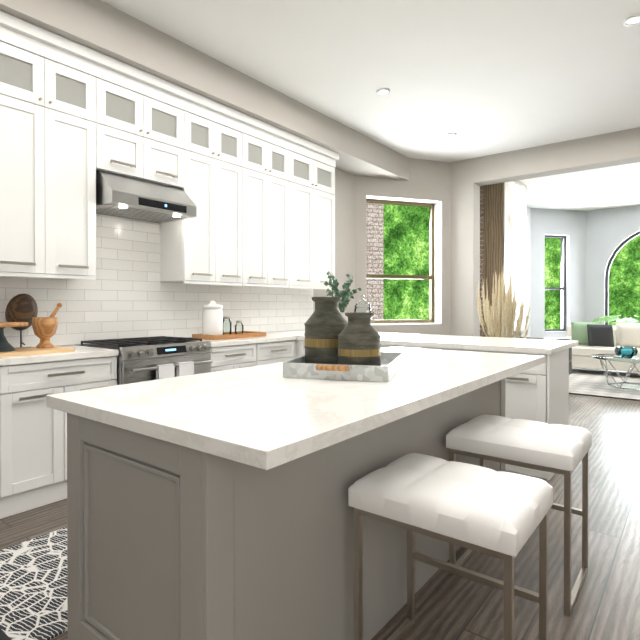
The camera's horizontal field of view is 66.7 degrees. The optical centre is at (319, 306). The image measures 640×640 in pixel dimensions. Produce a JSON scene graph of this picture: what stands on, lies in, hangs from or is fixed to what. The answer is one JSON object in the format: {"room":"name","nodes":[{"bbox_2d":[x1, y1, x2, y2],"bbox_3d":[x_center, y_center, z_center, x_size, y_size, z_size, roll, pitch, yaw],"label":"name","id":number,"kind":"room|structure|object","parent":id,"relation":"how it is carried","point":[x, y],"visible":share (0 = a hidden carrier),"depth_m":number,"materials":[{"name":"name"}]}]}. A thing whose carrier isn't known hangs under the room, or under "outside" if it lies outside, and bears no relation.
{"room":"kitchen","nodes":[
{"label":"kitchen","id":0,"kind":"room"},
{"bbox_2d":[0,0,408,179],"bbox_3d":[-1.792,-1.954,3.381,0.470,0.320,9.429,0,0,38],"label":"soffit","id":1,"kind":"structure","parent":0,"point":[102,27],"depth_m":4.02,"materials":[{"name":"paint"}]},
{"bbox_2d":[62,168,354,345],"bbox_3d":[-2.239,-0.454,3.373,0.220,3.320,8.860,0,0,38],"label":"wall","id":2,"kind":"structure","parent":0,"point":[344,224],"depth_m":6.51,"materials":[{"name":"paint"}]},
{"bbox_2d":[0,23,59,277],"bbox_3d":[-2.041,-0.965,3.145,0.342,1.505,0.472,0,0,38],"label":"upper cabinet","id":3,"kind":"object","parent":2,"relation":"attached to","point":[29,65],"depth_m":3.11,"materials":[{"name":"white wood"}]},
{"bbox_2d":[56,47,99,278],"bbox_3d":[-1.849,-0.967,3.393,0.342,1.505,0.407,0,0,38],"label":"upper cabinet","id":4,"kind":"object","parent":2,"relation":"attached to","point":[74,116],"depth_m":3.36,"materials":[{"name":"white wood"}]},
{"bbox_2d":[100,63,187,190],"bbox_3d":[-1.494,-1.354,3.850,0.342,0.735,0.748,0,0,38],"label":"upper cabinet","id":5,"kind":"object","parent":2,"relation":"attached to","point":[144,126],"depth_m":3.74,"materials":[{"name":"white wood"}]},
{"bbox_2d":[96,170,196,222],"bbox_3d":[-1.421,-0.852,3.808,0.513,0.264,0.720,0,0,38],"label":"range hood","id":6,"kind":"object","parent":2,"relation":"attached to","point":[122,196],"visible":0.92,"depth_m":3.65,"materials":[{"name":"silver metal"}]},
{"bbox_2d":[0,214,312,347],"bbox_3d":[-1.859,-0.346,3.675,0.012,1.268,5.800,0,0,38],"label":"backsplash","id":7,"kind":"structure","parent":2,"relation":"attached to","point":[126,293],"depth_m":4.06,"materials":[{"name":"tile"}]},
{"bbox_2d":[160,99,223,282],"bbox_3d":[-1.145,-0.971,4.304,0.342,1.505,0.392,0,0,38],"label":"upper cabinet","id":8,"kind":"object","parent":2,"relation":"attached to","point":[191,249],"depth_m":4.21,"materials":[{"name":"white wood"}]},
{"bbox_2d":[196,115,251,285],"bbox_3d":[-0.962,-0.972,4.540,0.342,1.505,0.457,0,0,38],"label":"upper cabinet","id":9,"kind":"object","parent":2,"relation":"attached to","point":[235,130],"depth_m":4.51,"materials":[{"name":"white wood"}]},
{"bbox_2d":[248,123,271,286],"bbox_3d":[-0.761,-0.973,4.800,0.342,1.505,0.457,0,0,38],"label":"upper cabinet","id":10,"kind":"object","parent":2,"relation":"attached to","point":[259,140],"depth_m":4.75,"materials":[{"name":"white wood"}]},
{"bbox_2d":[272,135,295,286],"bbox_3d":[-0.558,-0.974,5.062,0.342,1.505,0.457,0,0,38],"label":"upper cabinet","id":11,"kind":"object","parent":2,"relation":"attached to","point":[283,150],"depth_m":5.03,"materials":[{"name":"white wood"}]},
{"bbox_2d":[296,143,319,286],"bbox_3d":[-0.333,-0.976,5.354,0.342,1.505,0.537,0,0,38],"label":"upper cabinet","id":12,"kind":"object","parent":2,"relation":"attached to","point":[307,160],"depth_m":5.34,"materials":[{"name":"white wood"}]},
{"bbox_2d":[300,151,335,289],"bbox_3d":[-0.101,-0.977,5.654,0.342,1.505,0.472,0,0,38],"label":"upper cabinet","id":13,"kind":"object","parent":2,"relation":"attached to","point":[327,164],"depth_m":5.62,"materials":[{"name":"white wood"}]},
{"bbox_2d":[0,367,639,639],"bbox_3d":[2.521,1.263,3.962,7.800,0.120,16.000,0,0,38],"label":"floor","id":14,"kind":"structure","parent":0,"point":[448,606],"depth_m":2.29,"materials":[{"name":"brown wood"}]},
{"bbox_2d":[0,362,15,518],"bbox_3d":[-2.232,0.772,2.682,0.616,0.876,0.745,0,0,38],"label":"base cabinet","id":15,"kind":"object","parent":14,"relation":"on","point":[7,369],"depth_m":2.78,"materials":[{"name":"white wood"}]},
{"bbox_2d":[0,527,67,639],"bbox_3d":[-0.690,1.202,2.841,0.850,0.011,2.300,0,0,38],"label":"runner rug","id":16,"kind":"object","parent":14,"relation":"on","point":[33,588],"depth_m":2.07,"materials":[{"name":"fabric"}]},
{"bbox_2d":[16,354,118,513],"bbox_3d":[-1.828,0.769,3.203,0.616,0.876,0.709,0,0,38],"label":"base cabinet","id":17,"kind":"object","parent":14,"relation":"on","point":[33,451],"depth_m":2.94,"materials":[{"name":"white wood"}]},
{"bbox_2d":[0,346,118,361],"bbox_3d":[-2.495,0.315,2.335,0.621,0.040,2.897,0,0,38],"label":"countertop","id":18,"kind":"structure","parent":17,"relation":"on","point":[80,351],"depth_m":3.03,"materials":[{"name":"white stone"}]},
{"bbox_2d":[5,294,37,347],"bbox_3d":[-2.014,0.101,3.291,0.100,0.379,0.201,0,0,38],"label":"bowl","id":19,"kind":"object","parent":18,"relation":"on","point":[21,307],"visible":0.81,"depth_m":3.26,"materials":[{"name":"brown wood"}]},
{"bbox_2d":[0,303,74,356],"bbox_3d":[-1.934,0.133,3.002,0.320,0.317,0.680,0,0,38],"label":"display","id":20,"kind":"object","parent":18,"relation":"on","point":[44,329],"visible":1,"depth_m":3.13,"materials":[{"name":"brown wood"}]},
{"bbox_2d":[76,336,212,384],"bbox_3d":[-1.330,0.731,3.751,0.734,0.946,0.756,0,0,38],"label":"range","id":21,"kind":"object","parent":14,"relation":"on","point":[141,359],"visible":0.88,"depth_m":3.53,"materials":[{"name":"silver metal"}]},
{"bbox_2d":[210,342,259,371],"bbox_3d":[-0.975,0.764,4.315,0.607,0.876,0.558,0,0,38],"label":"base cabinet","id":22,"kind":"object","parent":14,"relation":"on","point":[223,357],"depth_m":4.14,"materials":[{"name":"white wood"}]},
{"bbox_2d":[197,330,304,345],"bbox_3d":[-0.481,0.303,4.940,0.621,0.040,2.157,0,0,38],"label":"countertop","id":23,"kind":"structure","parent":22,"relation":"on","point":[283,336],"depth_m":4.42,"materials":[{"name":"white stone"}]},
{"bbox_2d":[192,331,265,339],"bbox_3d":[-0.828,0.265,4.498,0.300,0.040,0.640,0,0,38],"label":"wood tray","id":24,"kind":"object","parent":23,"relation":"on","point":[245,334],"visible":0.94,"depth_m":4.34,"materials":[{"name":"brown wood"}]},
{"bbox_2d":[202,301,222,334],"bbox_3d":[-0.957,0.110,4.332,0.180,0.325,0.180,0,0,38],"label":"canister","id":25,"kind":"object","parent":24,"relation":"on","point":[212,317],"visible":0.88,"depth_m":4.26,"materials":[{"name":"ceramic"}]},
{"bbox_2d":[223,316,231,334],"bbox_3d":[-0.862,0.181,4.487,0.088,0.180,0.088,0,0,26],"label":"glass jar","id":26,"kind":"object","parent":24,"relation":"on","point":[228,317],"depth_m":4.49,"materials":[{"name":"clear glass"}]},
{"bbox_2d":[235,321,243,333],"bbox_3d":[-0.755,0.201,4.543,0.079,0.140,0.079,0,0,26],"label":"glass jar","id":27,"kind":"object","parent":24,"relation":"on","point":[242,325],"depth_m":4.56,"materials":[{"name":"clear glass"}]},
{"bbox_2d":[260,342,295,364],"bbox_3d":[-0.666,0.762,4.714,0.607,0.876,0.585,0,0,38],"label":"base cabinet","id":28,"kind":"object","parent":14,"relation":"on","point":[270,352],"depth_m":4.55,"materials":[{"name":"white wood"}]},
{"bbox_2d":[67,379,505,639],"bbox_3d":[0.148,0.773,2.305,0.731,0.876,2.316,0,0,38],"label":"kitchen island","id":29,"kind":"object","parent":14,"relation":"on","point":[209,506],"depth_m":1.44,"materials":[{"name":"wood"}]},
{"bbox_2d":[46,347,545,470],"bbox_3d":[0.210,0.316,2.268,1.030,0.040,2.380,0,0,38],"label":"island countertop","id":30,"kind":"structure","parent":29,"relation":"on","point":[262,419],"depth_m":1.53,"materials":[{"name":"white stone"}]},
{"bbox_2d":[283,352,403,381],"bbox_3d":[0.136,0.264,2.250,0.440,0.062,0.643,0,0,16],"label":"tray","id":31,"kind":"object","parent":30,"relation":"on","point":[390,367],"visible":0.6,"depth_m":1.98,"materials":[{"name":"stone"}]},
{"bbox_2d":[304,297,347,363],"bbox_3d":[0.031,0.122,2.275,0.211,0.335,0.211,0,0,38],"label":"milk can","id":32,"kind":"object","parent":31,"relation":"in","point":[326,324],"visible":0.77,"depth_m":2.19,"materials":[{"name":"metal"}]},
{"bbox_2d":[337,312,380,365],"bbox_3d":[0.168,0.158,2.069,0.187,0.265,0.187,0,0,38],"label":"milk can","id":33,"kind":"object","parent":31,"relation":"in","point":[359,339],"visible":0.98,"depth_m":2.00,"materials":[{"name":"metal"}]},
{"bbox_2d":[296,338,304,357],"bbox_3d":[0.198,0.762,4.844,0.644,0.876,0.641,0,0,38],"label":"base cabinet","id":34,"kind":"object","parent":14,"relation":"on","point":[300,342],"depth_m":4.74,"materials":[{"name":"white wood"}]},
{"bbox_2d":[381,342,423,348],"bbox_3d":[0.937,0.764,4.274,0.578,0.876,0.641,0,0,38],"label":"base cabinet","id":35,"kind":"object","parent":14,"relation":"on","point":[383,344],"depth_m":4.10,"materials":[{"name":"white wood"}]},
{"bbox_2d":[348,453,552,639],"bbox_3d":[0.422,0.881,1.569,0.519,0.667,0.414,0,0,38],"label":"stool","id":36,"kind":"object","parent":14,"relation":"on","point":[502,515],"visible":1,"depth_m":1.49,"materials":[{"name":"white leather"}]},
{"bbox_2d":[424,346,479,351],"bbox_3d":[1.293,0.766,3.998,0.578,0.876,0.641,0,0,38],"label":"base cabinet","id":37,"kind":"object","parent":14,"relation":"on","point":[459,348],"depth_m":3.78,"materials":[{"name":"white wood"}]},
{"bbox_2d":[480,180,527,337],"bbox_3d":[3.156,-0.475,8.290,0.538,3.318,1.362,0,0,38],"label":"fireplace column","id":38,"kind":"structure","parent":14,"relation":"on","point":[503,225],"depth_m":7.82,"materials":[{"name":"paint"}]},
{"bbox_2d":[476,267,531,337],"bbox_3d":[1.926,0.390,5.106,0.587,1.616,0.655,0,0,38],"label":"pampas grass","id":39,"kind":"object","parent":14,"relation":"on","point":[502,316],"depth_m":5.02,"materials":[{"name":"plant"}]},
{"bbox_2d":[446,414,591,615],"bbox_3d":[0.907,0.878,2.212,0.519,0.667,0.434,0,0,38],"label":"stool","id":40,"kind":"object","parent":14,"relation":"on","point":[552,448],"visible":0.92,"depth_m":2.08,"materials":[{"name":"white leather"}]},
{"bbox_2d":[480,350,568,479],"bbox_3d":[1.603,0.767,3.759,0.462,0.876,0.641,0,0,38],"label":"base cabinet","id":41,"kind":"object","parent":14,"relation":"on","point":[540,393],"depth_m":3.48,"materials":[{"name":"white wood"}]},
{"bbox_2d":[296,334,577,353],"bbox_3d":[0.978,0.306,4.436,2.305,0.040,0.970,0,0,38],"label":"countertop","id":42,"kind":"structure","parent":41,"relation":"on","point":[549,346],"depth_m":4.00,"materials":[{"name":"white stone"}]},
{"bbox_2d":[324,271,360,321],"bbox_3d":[0.193,-0.032,4.602,0.423,0.632,0.413,0,0,38],"label":"plant","id":43,"kind":"object","parent":42,"relation":"on","point":[345,295],"visible":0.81,"depth_m":4.54,"materials":[{"name":"plant"}]},
{"bbox_2d":[354,295,370,312],"bbox_3d":[0.399,0.087,4.548,0.160,0.396,0.160,0,0,38],"label":"apothecary jar","id":44,"kind":"object","parent":42,"relation":"on","point":[369,307],"visible":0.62,"depth_m":4.58,"materials":[{"name":"clear glass"}]},
{"bbox_2d":[569,368,639,400],"bbox_3d":[4.914,1.182,7.262,2.850,0.012,2.850,0,0,38],"label":"living room rug","id":45,"kind":"object","parent":14,"relation":"on","point":[585,382],"depth_m":7.33,"materials":[{"name":"white fabric"}]},
{"bbox_2d":[520,337,571,374],"bbox_3d":[3.222,0.822,7.083,0.690,0.706,0.680,0,0,38],"label":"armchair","id":46,"kind":"object","parent":45,"relation":"on","point":[570,361],"visible":0.19,"depth_m":7.12,"materials":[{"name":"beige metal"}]},
{"bbox_2d":[563,325,639,371],"bbox_3d":[5.393,0.767,8.331,2.200,0.806,0.970,0,0,38],"label":"sofa","id":47,"kind":"object","parent":45,"relation":"on","point":[581,356],"visible":0.31,"depth_m":8.32,"materials":[{"name":"white fabric"}]},
{"bbox_2d":[571,322,597,344],"bbox_3d":[4.748,0.481,8.721,0.428,0.408,0.185,0,0,38],"label":"sage pillow","id":48,"kind":"object","parent":47,"relation":"on","point":[579,333],"visible":0.69,"depth_m":8.70,"materials":[{"name":"green fabric"}]},
{"bbox_2d":[587,324,613,346],"bbox_3d":[4.870,0.503,8.437,0.411,0.385,0.196,0,0,38],"label":"pillow","id":49,"kind":"object","parent":47,"relation":"on","point":[600,335],"visible":1,"depth_m":8.38,"materials":[{"name":"grey fabric"}]},
{"bbox_2d":[616,323,639,346],"bbox_3d":[5.296,0.483,8.285,0.426,0.408,0.182,0,0,38],"label":"pillow","id":50,"kind":"object","parent":47,"relation":"on","point":[628,334],"visible":0.96,"depth_m":8.25,"materials":[{"name":"white fabric"}]},
{"bbox_2d":[591,354,639,390],"bbox_3d":[4.616,0.962,7.081,1.160,0.429,1.160,0,0,38],"label":"coffee table","id":51,"kind":"object","parent":45,"relation":"on","point":[634,360],"visible":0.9,"depth_m":7.11,"materials":[{"name":"silver metal"}]},
{"bbox_2d":[614,346,637,357],"bbox_3d":[4.448,0.666,7.058,0.292,0.160,0.300,0,0,38],"label":"glass bowl","id":52,"kind":"object","parent":51,"relation":"on","point":[617,350],"visible":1,"depth_m":7.05,"materials":[{"name":"teal glass"}]},
{"bbox_2d":[593,315,639,325],"bbox_3d":[6.103,0.673,9.487,1.437,1.010,1.436,0,0,38],"label":"palm plant","id":53,"kind":"object","parent":14,"relation":"on","point":[612,318],"visible":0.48,"depth_m":9.57,"materials":[{"name":"green plant"}]},
{"bbox_2d":[101,0,639,210],"bbox_3d":[2.521,-2.177,3.946,7.800,0.120,16.000,0,0,38],"label":"ceiling","id":54,"kind":"structure","parent":0,"point":[480,78],"depth_m":4.29,"materials":[{"name":"paint"}]},
{"bbox_2d":[377,88,389,94],"bbox_3d":[0.624,-2.113,4.780,0.134,0.010,0.134,0,0,29],"label":"recessed light","id":55,"kind":"object","parent":54,"relation":"in","point":[384,91],"depth_m":4.78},
{"bbox_2d":[446,133,456,136],"bbox_3d":[1.622,-2.119,6.006,0.134,0.010,0.134,0,0,11],"label":"recessed light","id":56,"kind":"object","parent":54,"relation":"in","point":[449,134],"depth_m":6.00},
{"bbox_2d":[623,14,639,25],"bbox_3d":[2.311,-2.108,3.578,0.134,0.010,0.134,0,0,29],"label":"recessed light","id":57,"kind":"object","parent":54,"relation":"in","point":[633,20],"depth_m":3.58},
{"bbox_2d":[355,158,450,334],"bbox_3d":[1.164,-0.471,7.094,2.026,3.320,0.300,0,0,-18],"label":"wall","id":58,"kind":"structure","parent":0,"point":[428,181],"depth_m":7.05,"materials":[{"name":"paint"}]},
{"bbox_2d":[366,199,440,324],"bbox_3d":[1.175,-0.646,7.082,1.196,1.806,0.270,0,0,-18],"label":"kitchen window","id":59,"kind":"structure","parent":58,"relation":"in","point":[430,277],"depth_m":7.27,"materials":[{"name":"wood"}]},
{"bbox_2d":[451,158,479,336],"bbox_3d":[2.130,-0.471,7.201,0.390,3.320,0.260,0,0,38],"label":"wall pier","id":60,"kind":"object","parent":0,"point":[465,232],"visible":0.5,"depth_m":7.08,"materials":[{"name":"paint"}]},
{"bbox_2d":[526,206,530,336],"bbox_3d":[3.225,-0.480,9.002,0.220,3.320,4.350,0,0,38],"label":"wall","id":61,"kind":"structure","parent":0,"point":[528,222],"depth_m":10.44,"materials":[{"name":"paint"}]},
{"bbox_2d":[474,127,639,185],"bbox_3d":[4.578,-1.948,5.302,5.800,0.350,0.260,0,0,38],"label":"ceiling beam","id":62,"kind":"structure","parent":0,"point":[622,147],"depth_m":6.29,"materials":[{"name":"paint"}]},
{"bbox_2d":[530,208,585,337],"bbox_3d":[5.237,-0.488,10.876,1.815,3.320,0.280,0,0,-13],"label":"wall","id":63,"kind":"structure","parent":0,"point":[570,225],"depth_m":10.76,"materials":[{"name":"paint"}]},
{"bbox_2d":[545,235,565,330],"bbox_3d":[5.209,-0.518,10.875,0.636,2.136,0.070,0,0,-13],"label":"bay window","id":64,"kind":"structure","parent":63,"relation":"in","point":[563,288],"depth_m":10.92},
{"bbox_2d":[585,205,639,324],"bbox_3d":[7.994,-0.482,9.506,5.530,3.320,0.280,0,0,38],"label":"wall","id":65,"kind":"structure","parent":0,"point":[609,231],"depth_m":10.71,"materials":[{"name":"paint"}]},
{"bbox_2d":[605,231,639,324],"bbox_3d":[7.185,-0.575,10.119,2.156,2.256,0.060,0,0,38],"label":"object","id":66,"kind":"object","parent":65,"relation":"in","point":[622,244],"visible":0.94,"depth_m":10.73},
{"label":"outside","id":67,"kind":"structure","parent":0,"visible":0},
{"bbox_2d":[366,203,383,319],"bbox_3d":[-0.763,-0.818,8.518,3.740,4.400,0.800,0,0,-18],"label":"brick wall","id":68,"kind":"structure","parent":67,"point":[374,243],"depth_m":8.66,"materials":[{"name":"beige brick"}]},
{"bbox_2d":[383,204,428,319],"bbox_3d":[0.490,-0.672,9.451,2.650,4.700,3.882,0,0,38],"label":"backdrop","id":69,"kind":"structure","parent":67,"point":[406,240],"depth_m":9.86,"materials":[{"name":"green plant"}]},
{"bbox_2d":[545,238,557,328],"bbox_3d":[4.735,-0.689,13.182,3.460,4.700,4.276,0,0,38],"label":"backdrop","id":70,"kind":"structure","parent":67,"point":[551,262],"depth_m":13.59,"materials":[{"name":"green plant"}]},
{"bbox_2d":[557,235,639,328],"bbox_3d":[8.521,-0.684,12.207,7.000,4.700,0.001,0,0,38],"label":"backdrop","id":71,"kind":"structure","parent":67,"point":[624,286],"depth_m":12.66,"materials":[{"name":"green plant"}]}
]}

